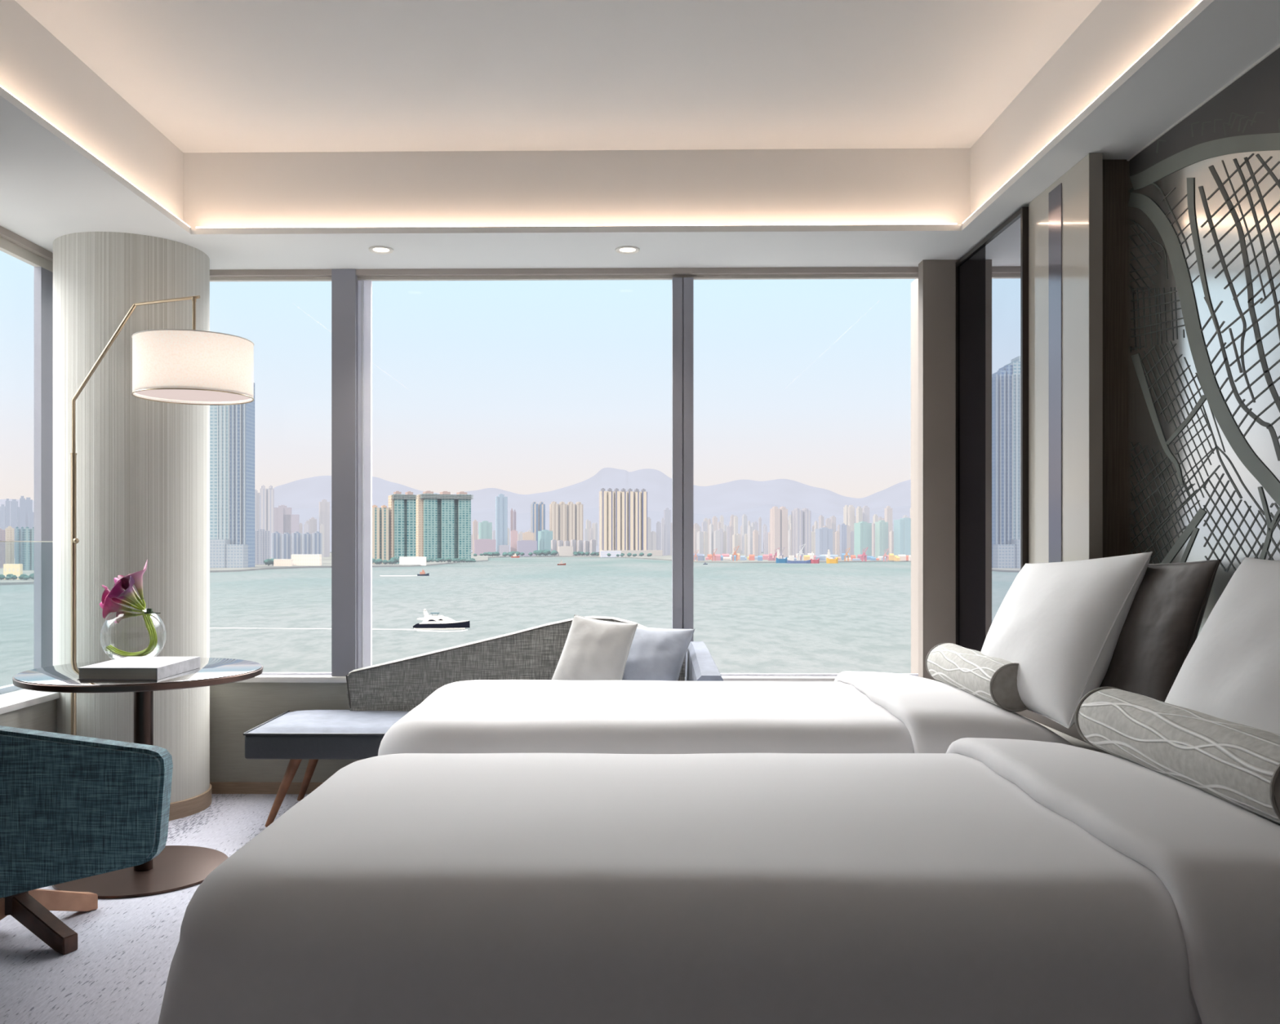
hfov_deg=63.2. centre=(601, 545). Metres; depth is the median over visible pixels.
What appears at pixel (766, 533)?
apartment tower
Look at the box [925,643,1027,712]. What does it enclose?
bolster
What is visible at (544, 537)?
apartment tower
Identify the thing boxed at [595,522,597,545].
apartment tower
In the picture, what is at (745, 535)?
apartment tower
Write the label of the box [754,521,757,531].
apartment tower
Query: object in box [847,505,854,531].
apartment tower
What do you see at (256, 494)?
apartment tower
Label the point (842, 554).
shed
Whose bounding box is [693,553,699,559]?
shed
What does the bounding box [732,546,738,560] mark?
crane
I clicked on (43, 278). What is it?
trim
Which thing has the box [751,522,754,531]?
apartment tower
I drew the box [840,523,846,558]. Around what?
apartment tower
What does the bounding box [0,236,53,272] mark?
trim
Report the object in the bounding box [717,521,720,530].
apartment tower
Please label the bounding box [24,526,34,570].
apartment tower
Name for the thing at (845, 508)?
apartment tower
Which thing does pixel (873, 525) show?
apartment tower
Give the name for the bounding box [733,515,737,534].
apartment tower
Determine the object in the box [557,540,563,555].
apartment slab
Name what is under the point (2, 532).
apartment tower
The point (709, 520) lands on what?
apartment tower
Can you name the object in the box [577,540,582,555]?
apartment slab
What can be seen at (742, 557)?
shed
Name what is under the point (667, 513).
apartment tower
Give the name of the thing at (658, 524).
apartment tower
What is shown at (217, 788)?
baseboard
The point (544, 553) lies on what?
tree
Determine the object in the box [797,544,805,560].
crane
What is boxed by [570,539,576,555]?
apartment slab
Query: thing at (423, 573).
boat
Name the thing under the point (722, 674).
window frame
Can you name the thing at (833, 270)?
trim
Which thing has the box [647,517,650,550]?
apartment tower
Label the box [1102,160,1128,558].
panel
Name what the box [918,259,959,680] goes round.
pillar
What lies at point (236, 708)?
wall
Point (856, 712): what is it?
duvet
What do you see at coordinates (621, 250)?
recessed light
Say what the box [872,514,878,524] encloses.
apartment tower
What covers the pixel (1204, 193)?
mural
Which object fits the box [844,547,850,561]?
crane
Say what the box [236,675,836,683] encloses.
trim
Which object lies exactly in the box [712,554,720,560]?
shed
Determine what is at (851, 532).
apartment tower
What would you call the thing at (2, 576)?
tree
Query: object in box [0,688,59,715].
trim
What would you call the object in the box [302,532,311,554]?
apartment slab
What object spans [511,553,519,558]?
boat
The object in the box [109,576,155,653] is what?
calla lily
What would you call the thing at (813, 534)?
apartment tower
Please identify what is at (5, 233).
trim
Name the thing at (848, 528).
apartment tower
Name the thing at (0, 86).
light strip
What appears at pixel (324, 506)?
apartment tower
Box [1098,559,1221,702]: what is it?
pillow
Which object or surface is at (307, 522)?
apartment tower
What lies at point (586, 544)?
apartment slab
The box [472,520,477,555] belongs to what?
apartment tower
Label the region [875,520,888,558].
apartment tower
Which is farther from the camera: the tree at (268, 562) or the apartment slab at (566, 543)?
the apartment slab at (566, 543)
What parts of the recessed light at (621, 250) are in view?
bulb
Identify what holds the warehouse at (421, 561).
on the ground
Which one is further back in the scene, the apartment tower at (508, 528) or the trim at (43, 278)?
the apartment tower at (508, 528)
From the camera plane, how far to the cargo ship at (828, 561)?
2247.31 m
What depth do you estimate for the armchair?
2.88 m
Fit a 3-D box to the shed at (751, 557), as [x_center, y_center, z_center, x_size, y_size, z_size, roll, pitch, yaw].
[357.914,30.263,2467.965,12.296,14.275,10.000,0,0,1]
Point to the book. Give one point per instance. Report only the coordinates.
(129, 668)
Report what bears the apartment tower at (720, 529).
on the ground
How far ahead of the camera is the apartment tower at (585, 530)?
4365.78 m
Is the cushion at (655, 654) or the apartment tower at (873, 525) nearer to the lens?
the cushion at (655, 654)
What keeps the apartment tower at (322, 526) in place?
on the ground
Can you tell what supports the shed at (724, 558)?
on the ground
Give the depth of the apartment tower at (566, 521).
3787.50 m
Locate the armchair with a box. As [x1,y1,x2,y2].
[0,725,173,955]
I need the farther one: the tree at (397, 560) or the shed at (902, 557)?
the shed at (902, 557)
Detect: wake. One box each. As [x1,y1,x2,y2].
[209,627,417,630]
[379,575,417,576]
[417,629,467,631]
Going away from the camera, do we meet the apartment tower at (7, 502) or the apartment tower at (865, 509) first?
the apartment tower at (7, 502)
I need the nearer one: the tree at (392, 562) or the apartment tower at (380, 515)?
the tree at (392, 562)
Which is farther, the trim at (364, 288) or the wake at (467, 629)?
the wake at (467, 629)
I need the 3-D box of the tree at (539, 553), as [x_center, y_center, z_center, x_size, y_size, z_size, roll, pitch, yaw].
[-206.647,28.941,3454.614,21.806,16.918,15.484,0,0,1]
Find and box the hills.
[0,467,911,515]
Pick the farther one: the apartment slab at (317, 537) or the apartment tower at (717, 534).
the apartment tower at (717, 534)
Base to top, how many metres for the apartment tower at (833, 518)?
151.611 m
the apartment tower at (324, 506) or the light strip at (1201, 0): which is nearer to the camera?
the light strip at (1201, 0)
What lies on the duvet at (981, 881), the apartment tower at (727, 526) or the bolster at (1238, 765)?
the bolster at (1238, 765)
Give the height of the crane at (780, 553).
32.984 m
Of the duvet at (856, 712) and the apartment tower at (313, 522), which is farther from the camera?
the apartment tower at (313, 522)
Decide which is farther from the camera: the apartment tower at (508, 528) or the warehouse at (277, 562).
the apartment tower at (508, 528)
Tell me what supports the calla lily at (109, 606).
in the glass vase
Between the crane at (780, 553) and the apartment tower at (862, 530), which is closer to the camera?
the crane at (780, 553)
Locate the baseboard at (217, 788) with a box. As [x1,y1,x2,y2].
[209,782,323,794]
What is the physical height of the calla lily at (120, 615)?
0.199 m
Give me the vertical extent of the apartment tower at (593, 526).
136.088 m
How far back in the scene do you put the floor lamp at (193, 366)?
4.00 m
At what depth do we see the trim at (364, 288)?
5.05 m
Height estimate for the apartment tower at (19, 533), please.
65.375 m
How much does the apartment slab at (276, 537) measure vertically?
65.808 m
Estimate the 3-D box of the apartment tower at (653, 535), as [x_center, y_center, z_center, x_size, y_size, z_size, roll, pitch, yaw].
[173.540,-3.102,3443.027,12.676,84.203,10.910,0,0,-32]
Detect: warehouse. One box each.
[3,564,22,579]
[273,559,292,566]
[291,554,321,565]
[399,556,426,565]
[474,539,496,555]
[498,545,509,555]
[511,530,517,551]
[516,540,537,556]
[522,532,533,541]
[558,546,573,555]
[600,551,621,557]
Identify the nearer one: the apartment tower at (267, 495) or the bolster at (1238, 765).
the bolster at (1238, 765)
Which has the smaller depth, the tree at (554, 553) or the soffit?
the soffit
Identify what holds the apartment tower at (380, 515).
on the ground
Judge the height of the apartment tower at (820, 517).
152.347 m
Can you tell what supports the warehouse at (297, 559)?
on the ground
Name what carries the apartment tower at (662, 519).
on the ground
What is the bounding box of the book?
[77,656,199,680]
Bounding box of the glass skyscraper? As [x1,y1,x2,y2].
[209,382,254,568]
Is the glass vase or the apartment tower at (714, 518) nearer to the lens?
the glass vase
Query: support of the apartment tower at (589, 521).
on the ground
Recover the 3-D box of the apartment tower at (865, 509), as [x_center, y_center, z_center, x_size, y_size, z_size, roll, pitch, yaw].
[910.968,-48.125,3575.350,20.855,174.250,13.943,0,0,-16]
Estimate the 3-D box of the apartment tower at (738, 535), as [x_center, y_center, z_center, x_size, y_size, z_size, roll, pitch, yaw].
[426.787,1.740,3232.708,11.329,74.519,10.061,0,0,-21]
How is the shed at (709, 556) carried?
on the ground
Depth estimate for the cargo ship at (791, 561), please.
2247.31 m
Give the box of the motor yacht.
[413,608,470,630]
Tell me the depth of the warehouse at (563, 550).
3510.57 m
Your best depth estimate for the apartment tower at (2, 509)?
2488.15 m
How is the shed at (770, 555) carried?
on the ground
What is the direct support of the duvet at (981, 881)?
on the bed
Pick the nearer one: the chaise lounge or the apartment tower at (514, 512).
the chaise lounge
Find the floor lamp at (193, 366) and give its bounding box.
[70,295,253,735]
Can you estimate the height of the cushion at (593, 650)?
0.377 m
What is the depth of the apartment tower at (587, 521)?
4447.54 m
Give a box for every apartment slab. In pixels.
[271,531,281,559]
[281,532,291,559]
[291,531,302,555]
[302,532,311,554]
[311,531,322,563]
[551,539,556,555]
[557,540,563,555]
[564,541,569,546]
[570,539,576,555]
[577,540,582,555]
[583,541,589,555]
[590,539,595,555]
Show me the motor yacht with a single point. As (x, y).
(429, 622)
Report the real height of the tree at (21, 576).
6.979 m
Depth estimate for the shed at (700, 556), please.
2415.72 m
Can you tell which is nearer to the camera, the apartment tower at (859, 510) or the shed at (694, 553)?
the shed at (694, 553)
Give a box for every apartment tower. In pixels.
[0,504,5,529]
[0,528,5,568]
[5,498,9,528]
[5,526,13,564]
[10,499,17,558]
[14,526,24,570]
[17,506,19,528]
[19,496,25,528]
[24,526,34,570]
[25,497,32,527]
[28,510,34,528]
[254,489,259,530]
[254,528,269,564]
[260,485,274,557]
[299,523,302,533]
[303,523,309,533]
[305,520,310,533]
[308,517,316,533]
[319,499,329,557]
[320,524,324,557]
[372,505,388,564]
[388,491,415,564]
[415,491,473,562]
[471,534,472,550]
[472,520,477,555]
[478,520,492,539]
[492,530,495,539]
[495,493,507,551]
[507,528,509,545]
[511,508,513,531]
[513,509,515,530]
[519,531,523,541]
[530,502,545,551]
[537,529,552,555]
[549,501,582,555]
[584,528,586,541]
[586,520,589,541]
[589,520,591,546]
[590,528,593,540]
[591,523,595,540]
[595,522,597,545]
[599,488,662,557]
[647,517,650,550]
[650,531,656,550]
[656,521,661,550]
[661,518,664,555]
[663,507,671,555]
[664,524,666,555]
[693,523,698,554]
[693,528,700,553]
[696,531,703,554]
[702,521,706,532]
[703,518,708,532]
[703,531,708,555]
[708,518,711,553]
[709,524,713,555]
[712,516,717,531]
[713,530,720,554]
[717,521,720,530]
[718,528,723,555]
[720,515,724,531]
[723,531,726,554]
[726,525,729,556]
[729,520,730,553]
[730,515,734,553]
[732,534,737,555]
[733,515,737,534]
[736,533,740,556]
[740,525,742,553]
[742,514,746,554]
[744,533,747,556]
[747,525,752,556]
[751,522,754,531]
[752,529,758,556]
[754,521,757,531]
[758,517,761,554]
[762,524,765,553]
[764,531,768,555]
[768,532,769,555]
[769,506,787,557]
[787,529,791,556]
[788,515,791,529]
[791,508,811,558]
[811,531,815,555]
[813,520,817,532]
[818,515,823,528]
[825,518,831,528]
[831,515,835,554]
[832,531,834,555]
[835,531,839,555]
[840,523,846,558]
[843,505,848,525]
[846,525,850,556]
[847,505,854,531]
[850,531,853,555]
[853,521,871,558]
[856,506,862,523]
[862,506,869,523]
[871,524,875,557]
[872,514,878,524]
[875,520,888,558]
[884,506,892,532]
[888,524,888,555]
[888,531,893,554]
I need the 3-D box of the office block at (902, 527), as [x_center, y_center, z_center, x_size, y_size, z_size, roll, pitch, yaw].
[790.503,-15.708,2686.789,55.233,109.415,35.459,0,0,-13]
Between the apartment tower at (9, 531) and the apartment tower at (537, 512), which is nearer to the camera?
the apartment tower at (9, 531)
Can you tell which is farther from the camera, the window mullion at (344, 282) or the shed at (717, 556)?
the shed at (717, 556)
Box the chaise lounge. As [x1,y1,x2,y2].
[243,616,723,827]
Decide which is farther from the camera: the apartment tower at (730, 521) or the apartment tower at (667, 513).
the apartment tower at (730, 521)
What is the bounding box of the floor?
[0,794,308,1023]
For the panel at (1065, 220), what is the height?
2.527 m
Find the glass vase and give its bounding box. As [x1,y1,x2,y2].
[99,609,166,660]
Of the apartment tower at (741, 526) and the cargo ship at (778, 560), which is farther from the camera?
the apartment tower at (741, 526)
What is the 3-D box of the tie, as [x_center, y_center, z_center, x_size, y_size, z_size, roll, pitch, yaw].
[-1.738,0.255,4.026,0.078,0.021,0.044,0,0,1]
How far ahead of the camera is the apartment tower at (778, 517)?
2831.86 m
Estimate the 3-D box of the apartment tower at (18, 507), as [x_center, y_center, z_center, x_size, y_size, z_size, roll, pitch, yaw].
[-1527.408,-30.441,2726.390,18.548,138.883,11.129,0,0,-27]
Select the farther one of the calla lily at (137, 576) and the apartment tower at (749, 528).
the apartment tower at (749, 528)
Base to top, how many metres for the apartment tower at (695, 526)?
121.910 m
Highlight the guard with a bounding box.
[0,541,53,542]
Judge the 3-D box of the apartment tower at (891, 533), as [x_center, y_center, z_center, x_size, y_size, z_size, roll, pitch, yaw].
[896.235,-2.278,3202.853,13.254,82.556,8.862,0,0,-35]
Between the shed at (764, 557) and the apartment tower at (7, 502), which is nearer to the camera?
the shed at (764, 557)
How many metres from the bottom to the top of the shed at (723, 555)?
15.657 m
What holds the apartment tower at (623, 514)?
on the ground
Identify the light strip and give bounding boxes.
[0,85,190,227]
[195,223,956,228]
[962,0,1202,223]
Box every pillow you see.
[980,551,1152,728]
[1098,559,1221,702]
[1164,557,1279,734]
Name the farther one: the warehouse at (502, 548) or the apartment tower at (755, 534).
the warehouse at (502, 548)
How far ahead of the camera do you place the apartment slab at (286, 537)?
2066.28 m
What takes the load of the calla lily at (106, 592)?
in the glass vase
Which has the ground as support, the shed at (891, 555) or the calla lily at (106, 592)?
the shed at (891, 555)
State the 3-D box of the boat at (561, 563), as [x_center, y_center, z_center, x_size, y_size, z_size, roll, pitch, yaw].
[-78.246,34.254,2058.822,17.000,11.492,5.746,0,0,1]
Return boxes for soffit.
[0,0,1279,270]
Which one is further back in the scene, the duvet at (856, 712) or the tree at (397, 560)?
the tree at (397, 560)
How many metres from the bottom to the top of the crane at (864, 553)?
32.984 m
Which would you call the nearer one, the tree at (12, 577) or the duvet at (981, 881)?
the duvet at (981, 881)
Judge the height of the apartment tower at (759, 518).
139.127 m
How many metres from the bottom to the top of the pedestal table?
0.742 m
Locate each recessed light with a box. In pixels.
[368,246,393,254]
[615,246,639,254]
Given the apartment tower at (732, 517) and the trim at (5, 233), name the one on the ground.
the apartment tower at (732, 517)
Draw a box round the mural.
[1126,44,1279,636]
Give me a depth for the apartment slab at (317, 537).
2064.26 m
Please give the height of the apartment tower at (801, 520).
139.712 m
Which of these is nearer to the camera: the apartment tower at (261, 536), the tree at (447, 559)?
the apartment tower at (261, 536)
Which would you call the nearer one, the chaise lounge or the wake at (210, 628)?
the chaise lounge
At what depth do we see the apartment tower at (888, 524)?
3314.83 m
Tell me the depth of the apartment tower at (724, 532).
3219.12 m
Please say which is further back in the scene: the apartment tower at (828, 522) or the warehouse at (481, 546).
the apartment tower at (828, 522)
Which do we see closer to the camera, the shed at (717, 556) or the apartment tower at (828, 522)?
the shed at (717, 556)
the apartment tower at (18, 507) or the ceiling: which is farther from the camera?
the apartment tower at (18, 507)
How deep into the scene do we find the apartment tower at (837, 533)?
3339.20 m
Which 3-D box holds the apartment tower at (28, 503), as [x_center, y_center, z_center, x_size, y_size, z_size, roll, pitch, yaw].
[-1521.859,-43.585,2761.655,17.544,165.169,10.526,0,0,-30]
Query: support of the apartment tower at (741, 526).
on the ground
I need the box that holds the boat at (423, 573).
[417,570,429,576]
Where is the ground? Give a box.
[0,552,908,585]
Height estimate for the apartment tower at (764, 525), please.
121.683 m
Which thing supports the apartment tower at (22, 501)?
on the ground
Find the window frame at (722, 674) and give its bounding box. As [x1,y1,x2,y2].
[209,274,918,676]
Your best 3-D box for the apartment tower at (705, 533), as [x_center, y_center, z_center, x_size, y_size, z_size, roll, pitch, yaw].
[336.120,-2.208,3353.750,15.787,82.416,10.456,0,0,-34]
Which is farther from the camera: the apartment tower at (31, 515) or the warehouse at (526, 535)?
the warehouse at (526, 535)
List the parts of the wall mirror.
dark glass panel, mirror pane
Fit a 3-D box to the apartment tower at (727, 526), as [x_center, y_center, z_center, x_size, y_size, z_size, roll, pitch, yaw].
[376.348,-9.320,3072.644,7.776,96.641,4.948,0,0,-17]
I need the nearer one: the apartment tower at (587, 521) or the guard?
the guard
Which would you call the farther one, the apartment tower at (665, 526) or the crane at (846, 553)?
the apartment tower at (665, 526)
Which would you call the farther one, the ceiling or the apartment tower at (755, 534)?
the apartment tower at (755, 534)
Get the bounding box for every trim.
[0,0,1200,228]
[0,226,53,262]
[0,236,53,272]
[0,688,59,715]
[34,266,53,669]
[209,266,918,277]
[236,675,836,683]
[260,672,331,675]
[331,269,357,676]
[357,280,372,668]
[671,277,693,676]
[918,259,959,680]
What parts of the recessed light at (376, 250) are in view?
bulb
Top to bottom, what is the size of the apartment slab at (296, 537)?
65.800 m
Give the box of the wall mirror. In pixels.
[955,207,1028,651]
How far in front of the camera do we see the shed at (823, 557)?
2461.57 m
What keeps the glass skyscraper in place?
on the ground
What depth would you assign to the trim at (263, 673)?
5.07 m
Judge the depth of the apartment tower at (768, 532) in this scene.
3348.99 m
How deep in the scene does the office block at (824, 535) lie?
2681.15 m
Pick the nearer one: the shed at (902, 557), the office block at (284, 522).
the shed at (902, 557)
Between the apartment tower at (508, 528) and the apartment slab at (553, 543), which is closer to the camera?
the apartment slab at (553, 543)
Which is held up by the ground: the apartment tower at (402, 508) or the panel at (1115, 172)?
the apartment tower at (402, 508)
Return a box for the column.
[53,231,211,821]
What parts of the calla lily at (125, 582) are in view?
stem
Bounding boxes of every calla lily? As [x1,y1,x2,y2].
[99,594,155,653]
[101,585,151,653]
[105,559,151,657]
[106,611,152,654]
[107,573,153,655]
[107,577,157,656]
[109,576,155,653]
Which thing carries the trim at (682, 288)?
attached to the wall at (236, 708)
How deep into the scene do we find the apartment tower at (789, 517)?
4188.29 m
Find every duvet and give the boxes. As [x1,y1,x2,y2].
[158,737,1279,1023]
[377,671,1075,755]
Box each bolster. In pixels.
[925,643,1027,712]
[1075,686,1279,824]
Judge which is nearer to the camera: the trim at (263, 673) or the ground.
the trim at (263, 673)
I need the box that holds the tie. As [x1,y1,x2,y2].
[143,608,160,613]
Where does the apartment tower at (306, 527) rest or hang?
on the ground
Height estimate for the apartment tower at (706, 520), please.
141.758 m
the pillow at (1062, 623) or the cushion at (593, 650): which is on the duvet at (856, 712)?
the pillow at (1062, 623)
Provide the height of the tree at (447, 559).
11.026 m
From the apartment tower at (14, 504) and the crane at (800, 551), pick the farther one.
the apartment tower at (14, 504)
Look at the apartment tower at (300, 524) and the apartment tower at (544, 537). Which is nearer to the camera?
the apartment tower at (300, 524)
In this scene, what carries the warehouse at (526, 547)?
on the ground
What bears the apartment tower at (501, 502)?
on the ground
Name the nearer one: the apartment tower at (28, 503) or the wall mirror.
the wall mirror
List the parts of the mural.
trim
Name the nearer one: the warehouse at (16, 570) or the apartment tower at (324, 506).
the warehouse at (16, 570)
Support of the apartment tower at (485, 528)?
on the ground
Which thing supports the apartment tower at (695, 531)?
on the ground
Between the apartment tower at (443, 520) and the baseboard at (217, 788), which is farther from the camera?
the apartment tower at (443, 520)
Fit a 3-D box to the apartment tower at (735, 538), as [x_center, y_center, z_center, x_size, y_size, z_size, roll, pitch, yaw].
[407.845,3.159,3160.257,12.689,71.682,10.453,0,0,-30]
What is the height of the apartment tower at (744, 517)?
154.129 m
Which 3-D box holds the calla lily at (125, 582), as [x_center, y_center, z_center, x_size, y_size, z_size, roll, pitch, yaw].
[-1.817,0.270,4.054,0.184,0.315,0.098,0,0,1]
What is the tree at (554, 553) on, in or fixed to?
on the ground
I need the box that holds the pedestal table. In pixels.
[12,657,263,899]
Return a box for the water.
[0,556,911,687]
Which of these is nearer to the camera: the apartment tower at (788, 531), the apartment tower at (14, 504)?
the apartment tower at (14, 504)
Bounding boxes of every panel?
[1028,153,1102,564]
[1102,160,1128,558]
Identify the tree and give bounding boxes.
[0,574,4,580]
[9,575,17,580]
[19,573,27,580]
[263,559,273,566]
[388,559,395,564]
[390,556,399,564]
[444,557,451,561]
[535,551,542,556]
[542,551,548,555]
[551,551,557,555]
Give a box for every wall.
[0,699,57,733]
[209,682,359,782]
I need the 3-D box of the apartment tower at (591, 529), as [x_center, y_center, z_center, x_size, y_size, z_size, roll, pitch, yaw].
[-40.301,-16.679,4388.637,11.921,111.358,9.725,0,0,-18]
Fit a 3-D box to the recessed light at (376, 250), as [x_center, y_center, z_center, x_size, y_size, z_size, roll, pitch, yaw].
[-0.990,-1.326,4.674,0.110,0.008,0.110,0,0,1]
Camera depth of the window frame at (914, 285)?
5.21 m
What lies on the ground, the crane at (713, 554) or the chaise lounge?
the crane at (713, 554)
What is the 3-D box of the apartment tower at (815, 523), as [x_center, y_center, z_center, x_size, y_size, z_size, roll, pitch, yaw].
[840.203,-27.654,4062.630,10.603,133.308,8.681,0,0,-38]
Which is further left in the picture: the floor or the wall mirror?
the floor
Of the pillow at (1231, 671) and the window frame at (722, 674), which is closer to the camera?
the pillow at (1231, 671)
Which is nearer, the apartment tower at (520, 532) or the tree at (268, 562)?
the tree at (268, 562)
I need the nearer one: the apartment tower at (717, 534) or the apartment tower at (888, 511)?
the apartment tower at (717, 534)
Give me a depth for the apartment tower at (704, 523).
3817.21 m
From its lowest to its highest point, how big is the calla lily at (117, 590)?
0.308 m
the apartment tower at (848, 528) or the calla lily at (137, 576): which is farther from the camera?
the apartment tower at (848, 528)
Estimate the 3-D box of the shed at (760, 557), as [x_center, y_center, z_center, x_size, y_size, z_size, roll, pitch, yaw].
[369.632,31.227,2414.804,10.089,12.347,10.000,0,0,1]
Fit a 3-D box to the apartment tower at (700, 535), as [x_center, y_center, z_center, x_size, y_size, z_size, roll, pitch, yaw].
[314.390,-2.293,3300.425,16.615,82.587,13.721,0,0,-34]
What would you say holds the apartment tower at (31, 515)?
on the ground
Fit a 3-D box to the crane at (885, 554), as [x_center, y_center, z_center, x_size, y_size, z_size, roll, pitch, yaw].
[657.856,23.007,2397.847,12.910,29.986,9.143,0,0,1]
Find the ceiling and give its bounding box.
[14,0,1102,152]
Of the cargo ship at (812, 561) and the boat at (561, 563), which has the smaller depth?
the boat at (561, 563)
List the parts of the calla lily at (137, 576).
stem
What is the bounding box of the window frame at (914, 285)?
[911,279,918,674]
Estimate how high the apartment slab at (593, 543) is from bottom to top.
57.313 m
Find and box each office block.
[274,505,299,533]
[815,527,832,556]
[893,517,911,556]
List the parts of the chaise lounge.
leg, leg, seat, seat, backrest, armrest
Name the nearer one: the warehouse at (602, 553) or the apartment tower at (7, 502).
the apartment tower at (7, 502)
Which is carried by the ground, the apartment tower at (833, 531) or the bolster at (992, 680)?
the apartment tower at (833, 531)
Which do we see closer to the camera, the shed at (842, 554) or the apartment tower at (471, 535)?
the shed at (842, 554)
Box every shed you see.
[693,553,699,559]
[697,554,702,560]
[706,554,711,559]
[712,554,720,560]
[721,554,728,557]
[723,557,730,560]
[740,555,745,560]
[748,555,754,560]
[757,555,762,560]
[762,555,768,559]
[768,554,772,560]
[803,555,809,560]
[819,555,826,560]
[841,553,849,559]
[850,555,855,560]
[888,553,893,560]
[897,555,906,560]
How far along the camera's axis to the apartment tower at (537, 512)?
3791.20 m
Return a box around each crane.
[711,548,717,560]
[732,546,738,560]
[779,547,784,559]
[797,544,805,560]
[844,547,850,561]
[861,547,867,561]
[882,548,888,561]
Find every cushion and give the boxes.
[551,614,638,680]
[622,626,694,681]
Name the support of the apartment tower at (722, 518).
on the ground
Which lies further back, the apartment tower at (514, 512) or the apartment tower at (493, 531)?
the apartment tower at (493, 531)
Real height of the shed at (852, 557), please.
12.952 m
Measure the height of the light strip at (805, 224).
0.005 m
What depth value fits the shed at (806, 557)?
2453.17 m
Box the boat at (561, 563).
[557,559,565,565]
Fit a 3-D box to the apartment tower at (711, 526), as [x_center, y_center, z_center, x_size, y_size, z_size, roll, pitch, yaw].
[320.919,-11.584,3023.551,9.175,101.169,8.223,0,0,-38]
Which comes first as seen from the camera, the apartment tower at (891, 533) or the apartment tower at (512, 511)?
the apartment tower at (891, 533)
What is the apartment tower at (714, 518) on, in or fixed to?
on the ground
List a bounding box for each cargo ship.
[776,549,786,563]
[786,555,810,564]
[810,551,819,564]
[826,550,838,564]
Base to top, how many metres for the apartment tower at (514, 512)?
166.572 m

